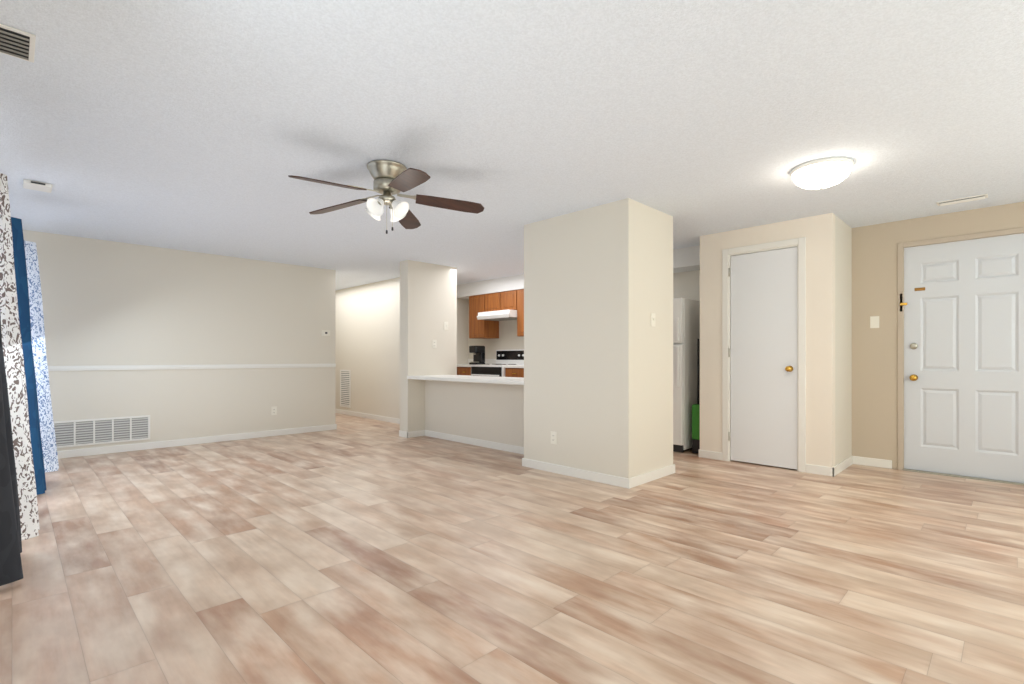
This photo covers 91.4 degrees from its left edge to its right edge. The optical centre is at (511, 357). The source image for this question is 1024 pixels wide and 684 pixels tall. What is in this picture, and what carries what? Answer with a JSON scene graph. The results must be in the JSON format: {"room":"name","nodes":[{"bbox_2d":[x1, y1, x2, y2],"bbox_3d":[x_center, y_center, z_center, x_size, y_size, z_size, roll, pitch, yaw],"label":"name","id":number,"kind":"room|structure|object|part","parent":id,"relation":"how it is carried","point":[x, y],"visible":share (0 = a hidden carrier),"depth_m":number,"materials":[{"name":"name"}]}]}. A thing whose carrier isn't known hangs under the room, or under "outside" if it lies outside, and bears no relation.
{"room":"living room","nodes":[
{"label":"living room","id":0,"kind":"room"},
{"bbox_2d":[23,230,467,450],"bbox_3d":[-3.108,-0.125,7.301,6.570,2.430,0.120,0,0,-45],"label":"wall","id":1,"kind":"structure","parent":0,"point":[105,302],"depth_m":6.25,"materials":[{"name":"beige paint"}]},
{"bbox_2d":[54,415,149,447],"bbox_3d":[-4.637,0.830,5.676,0.870,0.290,0.014,0,0,-45],"label":"air vent","id":2,"kind":"object","parent":1,"relation":"in","point":[75,433],"visible":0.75,"depth_m":5.66,"materials":[{"name":"grey metal"}]},
{"bbox_2d":[48,364,335,370],"bbox_3d":[-3.990,0.113,6.317,3.690,0.055,0.024,0,0,-45],"label":"trim","id":3,"kind":"structure","parent":1,"relation":"attached to","point":[125,367],"depth_m":6.17,"materials":[{"name":"white wood"}]},
{"bbox_2d":[57,424,336,458],"bbox_3d":[-3.987,1.049,6.324,3.705,0.082,0.018,0,0,-45],"label":"baseboard","id":4,"kind":"structure","parent":1,"relation":"attached to","point":[210,439],"depth_m":6.23,"materials":[{"name":"white wood"}]},
{"bbox_2d":[271,407,276,414],"bbox_3d":[-3.327,0.740,6.990,0.075,0.118,0.008,0,0,-45],"label":"outlet","id":5,"kind":"object","parent":1,"relation":"attached to","point":[273,410],"visible":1,"depth_m":6.99,"materials":[{"name":"white plastic"}]},
{"bbox_2d":[322,330,329,335],"bbox_3d":[-2.792,-0.375,7.515,0.130,0.085,0.022,0,0,-45],"label":"thermostat","id":6,"kind":"object","parent":1,"relation":"attached to","point":[325,332],"visible":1,"depth_m":7.51,"materials":[{"name":"white plastic"}]},
{"bbox_2d":[335,277,399,418],"bbox_3d":[-2.584,-0.125,9.104,0.120,2.430,4.470,0,0,-45],"label":"wall","id":7,"kind":"structure","parent":0,"point":[367,335],"depth_m":8.97,"materials":[{"name":"beige paint"}]},
{"bbox_2d":[340,370,350,407],"bbox_3d":[-3.215,0.590,9.640,0.015,0.720,0.420,0,0,-45],"label":"air vent","id":8,"kind":"object","parent":7,"relation":"in","point":[345,388],"visible":1,"depth_m":9.63,"materials":[{"name":"grey metal"}]},
{"bbox_2d":[335,409,399,423],"bbox_3d":[-2.632,1.049,9.057,0.015,0.082,4.470,0,0,-45],"label":"baseboard","id":9,"kind":"structure","parent":7,"relation":"attached to","point":[376,417],"depth_m":8.97,"materials":[{"name":"white wood"}]},
{"bbox_2d":[400,260,456,431],"bbox_3d":[-1.192,-0.125,7.195,0.850,2.430,0.200,0,0,-45],"label":"wall","id":10,"kind":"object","parent":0,"point":[428,300],"visible":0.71,"depth_m":6.99,"materials":[{"name":"beige paint"}]},
{"bbox_2d":[432,340,436,347],"bbox_3d":[-1.106,-0.200,7.131,0.075,0.118,0.008,0,0,-45],"label":"outlet","id":11,"kind":"object","parent":10,"relation":"attached to","point":[434,343],"visible":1,"depth_m":7.13,"materials":[{"name":"white plastic"}]},
{"bbox_2d":[444,322,447,329],"bbox_3d":[-0.956,-0.465,7.277,0.075,0.118,0.015,0,0,-45],"label":"light switch","id":12,"kind":"object","parent":10,"relation":"attached to","point":[445,325],"visible":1,"depth_m":7.27,"materials":[{"name":"white plastic"}]},
{"bbox_2d":[425,380,523,446],"bbox_3d":[-0.350,0.688,6.233,0.120,0.805,2.350,0,0,-45],"label":"wall","id":13,"kind":"structure","parent":0,"point":[492,412],"depth_m":6.23,"materials":[{"name":"beige paint"}]},
{"bbox_2d":[407,375,523,384],"bbox_3d":[-0.357,0.264,6.226,0.700,0.042,2.350,0,0,-45],"label":"countertop","id":14,"kind":"structure","parent":13,"relation":"on","point":[493,379],"depth_m":6.05,"materials":[{"name":"white"}]},
{"bbox_2d":[421,430,523,453],"bbox_3d":[-0.398,1.049,6.185,0.015,0.082,2.350,0,0,-45],"label":"baseboard","id":15,"kind":"structure","parent":13,"relation":"attached to","point":[483,443],"depth_m":6.23,"materials":[{"name":"white wood"}]},
{"bbox_2d":[0,413,1023,683],"bbox_3d":[-1.078,1.120,5.215,6.750,0.060,12.500,0,0,-45],"label":"floor","id":16,"kind":"structure","parent":0,"point":[350,549],"depth_m":2.54,"materials":[{"name":"brown wood"}]},
{"bbox_2d":[457,359,495,375],"bbox_3d":[-0.753,0.552,8.971,0.634,1.075,0.844,0,0,-45],"label":"base cabinet","id":17,"kind":"object","parent":16,"relation":"on","point":[463,369],"visible":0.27,"depth_m":8.71,"materials":[{"name":"brown"}]},
{"bbox_2d":[469,346,484,364],"bbox_3d":[-0.621,-0.050,8.689,0.230,0.325,0.225,0,0,-45],"label":"coffee maker","id":18,"kind":"object","parent":17,"relation":"on","point":[478,352],"visible":0.98,"depth_m":8.63,"materials":[{"name":"black plastic"}]},
{"bbox_2d":[471,349,523,376],"bbox_3d":[-0.205,0.463,8.373,0.701,1.215,0.770,0,0,-45],"label":"stove","id":19,"kind":"object","parent":16,"relation":"on","point":[509,357],"visible":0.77,"depth_m":8.38,"materials":[{"name":"white metal"}]},
{"bbox_2d":[505,369,523,377],"bbox_3d":[0.261,0.623,7.970,0.616,0.936,0.449,0,0,-45],"label":"base cabinet","id":20,"kind":"object","parent":16,"relation":"on","point":[514,370],"depth_m":7.76,"materials":[{"name":"brown wood"}]},
{"bbox_2d":[504,365,523,368],"bbox_3d":[0.892,0.134,7.331,0.628,0.040,2.246,0,0,-45],"label":"countertop","id":21,"kind":"structure","parent":20,"relation":"on","point":[505,366],"depth_m":7.75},
{"bbox_2d":[522,458,632,488],"bbox_3d":[0.544,1.049,4.610,0.018,0.082,1.240,0,0,-45],"label":"baseboard","id":22,"kind":"structure","parent":16,"relation":"on","point":[632,482],"depth_m":4.52,"materials":[{"name":"white wood"}]},
{"bbox_2d":[633,464,674,486],"bbox_3d":[1.261,1.049,4.460,0.750,0.082,0.015,0,0,-45],"label":"baseboard","id":23,"kind":"structure","parent":16,"relation":"on","point":[638,480],"depth_m":4.45,"materials":[{"name":"white wood"}]},
{"bbox_2d":[673,298,699,452],"bbox_3d":[1.911,0.200,6.196,0.735,1.780,0.740,0,0,-45],"label":"fridge","id":24,"kind":"object","parent":16,"relation":"on","point":[686,323],"visible":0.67,"depth_m":5.76,"materials":[{"name":"white metal"}]},
{"bbox_2d":[692,339,699,452],"bbox_3d":[2.135,0.432,5.728,0.130,1.305,0.110,0,0,-45],"label":"broom","id":25,"kind":"object","parent":16,"relation":"on","point":[695,428],"visible":0.65,"depth_m":5.70,"materials":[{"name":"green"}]},
{"bbox_2d":[0,0,1023,290],"bbox_3d":[-1.078,-1.370,5.215,6.750,0.060,12.500,0,0,-45],"label":"ceiling","id":26,"kind":"structure","parent":0,"point":[204,126],"depth_m":2.77,"materials":[{"name":"white paint"}]},
{"bbox_2d":[0,23,35,62],"bbox_3d":[-2.157,-1.329,2.072,0.260,0.020,0.260,0,0,-45],"label":"ceiling vent","id":27,"kind":"object","parent":26,"relation":"in","point":[17,43],"visible":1,"depth_m":2.10,"materials":[{"name":"white metal"}]},
{"bbox_2d":[23,179,51,192],"bbox_3d":[-3.654,-1.325,3.852,0.160,0.029,0.185,0,0,-45],"label":"ceiling vent","id":28,"kind":"object","parent":26,"relation":"in","point":[37,186],"visible":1,"depth_m":3.82,"materials":[{"name":"white metal"}]},
{"bbox_2d":[288,160,483,233],"bbox_3d":[-0.901,-1.100,3.465,1.281,0.480,1.317,0,0,-45],"label":"ceiling fan","id":29,"kind":"object","parent":26,"relation":"hanging from","point":[390,177],"visible":1,"depth_m":3.45,"materials":[{"name":"brown wood"}]},
{"bbox_2d":[790,157,854,188],"bbox_3d":[2.178,-1.264,3.521,0.390,0.151,0.390,0,0,-45],"label":"ceiling light","id":30,"kind":"object","parent":26,"relation":"attached to","point":[822,173],"visible":0.98,"depth_m":3.41,"materials":[{"name":"white glass"}]},
{"bbox_2d":[936,194,987,205],"bbox_3d":[3.797,-1.329,4.221,0.120,0.020,0.320,0,0,-45],"label":"ceiling vent","id":31,"kind":"object","parent":26,"relation":"attached to","point":[963,199],"depth_m":4.20,"materials":[{"name":"white metal"}]},
{"bbox_2d":[457,245,699,299],"bbox_3d":[0.771,-1.225,7.651,0.350,0.230,4.870,0,0,-45],"label":"ceiling","id":32,"kind":"structure","parent":0,"point":[686,259],"depth_m":8.13,"materials":[{"name":"white paint"}]},
{"bbox_2d":[524,198,672,477],"bbox_3d":[0.824,-0.125,4.890,0.780,2.430,1.210,0,0,-45],"label":"wall","id":33,"kind":"structure","parent":0,"point":[598,356],"depth_m":4.51,"materials":[{"name":"beige paint"}]},
{"bbox_2d":[551,431,556,443],"bbox_3d":[0.396,0.760,4.759,0.008,0.118,0.075,0,0,-45],"label":"outlet","id":34,"kind":"object","parent":33,"relation":"attached to","point":[553,437],"visible":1,"depth_m":4.75,"materials":[{"name":"white plastic"}]},
{"bbox_2d":[651,313,654,326],"bbox_3d":[1.265,-0.340,4.463,0.075,0.118,0.015,0,0,-45],"label":"light switch","id":35,"kind":"object","parent":33,"relation":"attached to","point":[653,319],"visible":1,"depth_m":4.46,"materials":[{"name":"white plastic"}]},
{"bbox_2d":[468,202,1023,468],"bbox_3d":[2.362,-0.125,6.392,0.120,2.430,9.140,0,0,-45],"label":"wall","id":36,"kind":"structure","parent":0,"point":[874,350],"depth_m":5.00,"materials":[{"name":"beige paint"}]},
{"bbox_2d":[469,294,498,338],"bbox_3d":[-0.506,-0.729,8.923,0.352,0.758,0.426,0,0,-45],"label":"upper cabinet","id":37,"kind":"object","parent":36,"relation":"attached to","point":[483,329],"visible":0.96,"depth_m":8.79,"materials":[{"name":"brown wood"}]},
{"bbox_2d":[485,290,516,311],"bbox_3d":[-0.080,-0.944,8.497,0.352,0.328,0.770,0,0,-45],"label":"upper cabinet","id":38,"kind":"object","parent":36,"relation":"attached to","point":[504,300],"visible":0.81,"depth_m":8.35,"materials":[{"name":"brown wood"}]},
{"bbox_2d":[477,310,516,320],"bbox_3d":[-0.146,-0.714,8.431,0.536,0.124,0.762,0,0,-45],"label":"range hood","id":39,"kind":"object","parent":38,"relation":"attached to","point":[502,315],"visible":0.85,"depth_m":8.25,"materials":[{"name":"white metal"}]},
{"bbox_2d":[517,289,523,336],"bbox_3d":[0.629,-0.729,7.789,0.352,0.758,1.226,0,0,-45],"label":"upper cabinet","id":40,"kind":"object","parent":36,"relation":"attached to","point":[520,312],"visible":0.23,"depth_m":8.03,"materials":[{"name":"brown wood"}]},
{"bbox_2d":[870,316,878,327],"bbox_3d":[3.639,-0.360,5.018,0.015,0.118,0.075,0,0,-45],"label":"light switch","id":41,"kind":"object","parent":36,"relation":"attached to","point":[874,321],"visible":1,"depth_m":5.02,"materials":[{"name":"white plastic"}]},
{"bbox_2d":[857,456,891,468],"bbox_3d":[3.635,1.049,5.024,0.015,0.082,0.295,0,0,-45],"label":"baseboard","id":42,"kind":"structure","parent":36,"relation":"attached to","point":[874,462],"depth_m":5.01,"materials":[{"name":"white wood"}]},
{"bbox_2d":[898,227,1023,485],"bbox_3d":[4.165,-0.015,4.575,0.140,2.210,1.000,0,0,-45],"label":"door frame","id":43,"kind":"structure","parent":36,"relation":"attached to","point":[901,246],"depth_m":4.86,"materials":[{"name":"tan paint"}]},
{"bbox_2d":[900,233,1023,482],"bbox_3d":[4.132,0.002,4.563,0.113,2.153,0.940,0,0,-45],"label":"front door","id":44,"kind":"structure","parent":36,"relation":"in","point":[963,303],"depth_m":4.57,"materials":[{"name":"white wood"}]},
{"bbox_3d":[3.797,-0.540,4.851,0.030,0.180,0.060,0,0,-45],"label":"knob","id":45,"kind":"part","parent":44,"relation":"part of","materials":[{"name":"gold metal"}]},
{"bbox_3d":[3.877,-0.227,4.787,0.068,0.897,0.117,0,0,-45],"label":"handle","id":46,"kind":"part","parent":44,"relation":"part of","materials":[{"name":"gold metal"}]},
{"bbox_2d":[700,213,834,466],"bbox_3d":[2.546,-0.125,5.091,0.100,2.430,1.260,0,0,-45],"label":"wall","id":47,"kind":"structure","parent":0,"point":[818,232],"depth_m":4.76,"materials":[{"name":"beige paint"}]},
{"bbox_2d":[698,449,721,459],"bbox_3d":[2.154,1.049,5.422,0.045,0.082,0.268,0,0,-45],"label":"baseboard","id":48,"kind":"structure","parent":47,"relation":"attached to","point":[701,453],"depth_m":5.40,"materials":[{"name":"white wood"}]},
{"bbox_2d":[729,247,796,468],"bbox_3d":[2.513,0.002,5.045,0.105,2.152,0.649,0,0,-45],"label":"closet door","id":49,"kind":"structure","parent":47,"relation":"in","point":[764,358],"depth_m":5.04,"materials":[{"name":"white wood"}]},
{"bbox_2d":[722,237,805,471],"bbox_3d":[2.552,-0.031,5.073,0.116,2.242,0.789,0,0,-45],"label":"trim","id":50,"kind":"structure","parent":47,"relation":"attached to","point":[798,243],"depth_m":4.93,"materials":[{"name":"white wood"}]},
{"bbox_2d":[835,215,851,465],"bbox_3d":[3.232,-0.125,4.957,0.680,2.430,0.100,0,0,-45],"label":"wall","id":51,"kind":"structure","parent":0,"point":[843,341],"depth_m":4.91,"materials":[{"name":"beige paint"}]},
{"bbox_2d":[829,456,856,476],"bbox_3d":[3.232,1.049,4.874,0.795,0.082,0.018,0,0,-45],"label":"baseboard","id":52,"kind":"structure","parent":51,"relation":"attached to","point":[833,471],"depth_m":4.82,"materials":[{"name":"white wood"}]},
{"bbox_3d":[-3.663,-1.095,3.550,0.022,0.021,4.300,0,0,-45],"label":"curtain rod","id":53,"kind":"object","parent":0,"visible":0},
{"bbox_2d":[0,316,22,585],"bbox_3d":[-2.603,0.003,2.511,0.209,2.145,0.632,0,0,-45],"label":"curtain","id":54,"kind":"object","parent":53,"relation":"hanging from","point":[11,570],"visible":1,"depth_m":2.40,"materials":[{"name":"fabric"}]},
{"bbox_2d":[0,173,39,539],"bbox_3d":[-3.162,0.003,3.168,0.238,2.145,0.858,0,0,-45],"label":"curtain","id":55,"kind":"object","parent":53,"relation":"hanging from","point":[17,394],"visible":0.71,"depth_m":2.93,"materials":[{"name":"white fabric"}]},
{"bbox_2d":[11,217,45,494],"bbox_3d":[-3.996,0.003,4.107,0.240,2.145,0.760,0,0,-45],"label":"curtain","id":56,"kind":"object","parent":53,"relation":"hanging from","point":[24,311],"visible":0.52,"depth_m":3.88,"materials":[{"name":"blue fabric"}]},
{"bbox_2d":[24,241,58,472],"bbox_3d":[-4.646,0.003,4.907,0.276,2.145,0.810,0,0,-45],"label":"curtain","id":57,"kind":"object","parent":53,"relation":"hanging from","point":[49,446],"visible":0.6,"depth_m":4.66,"materials":[{"name":"white fabric"}]}
]}

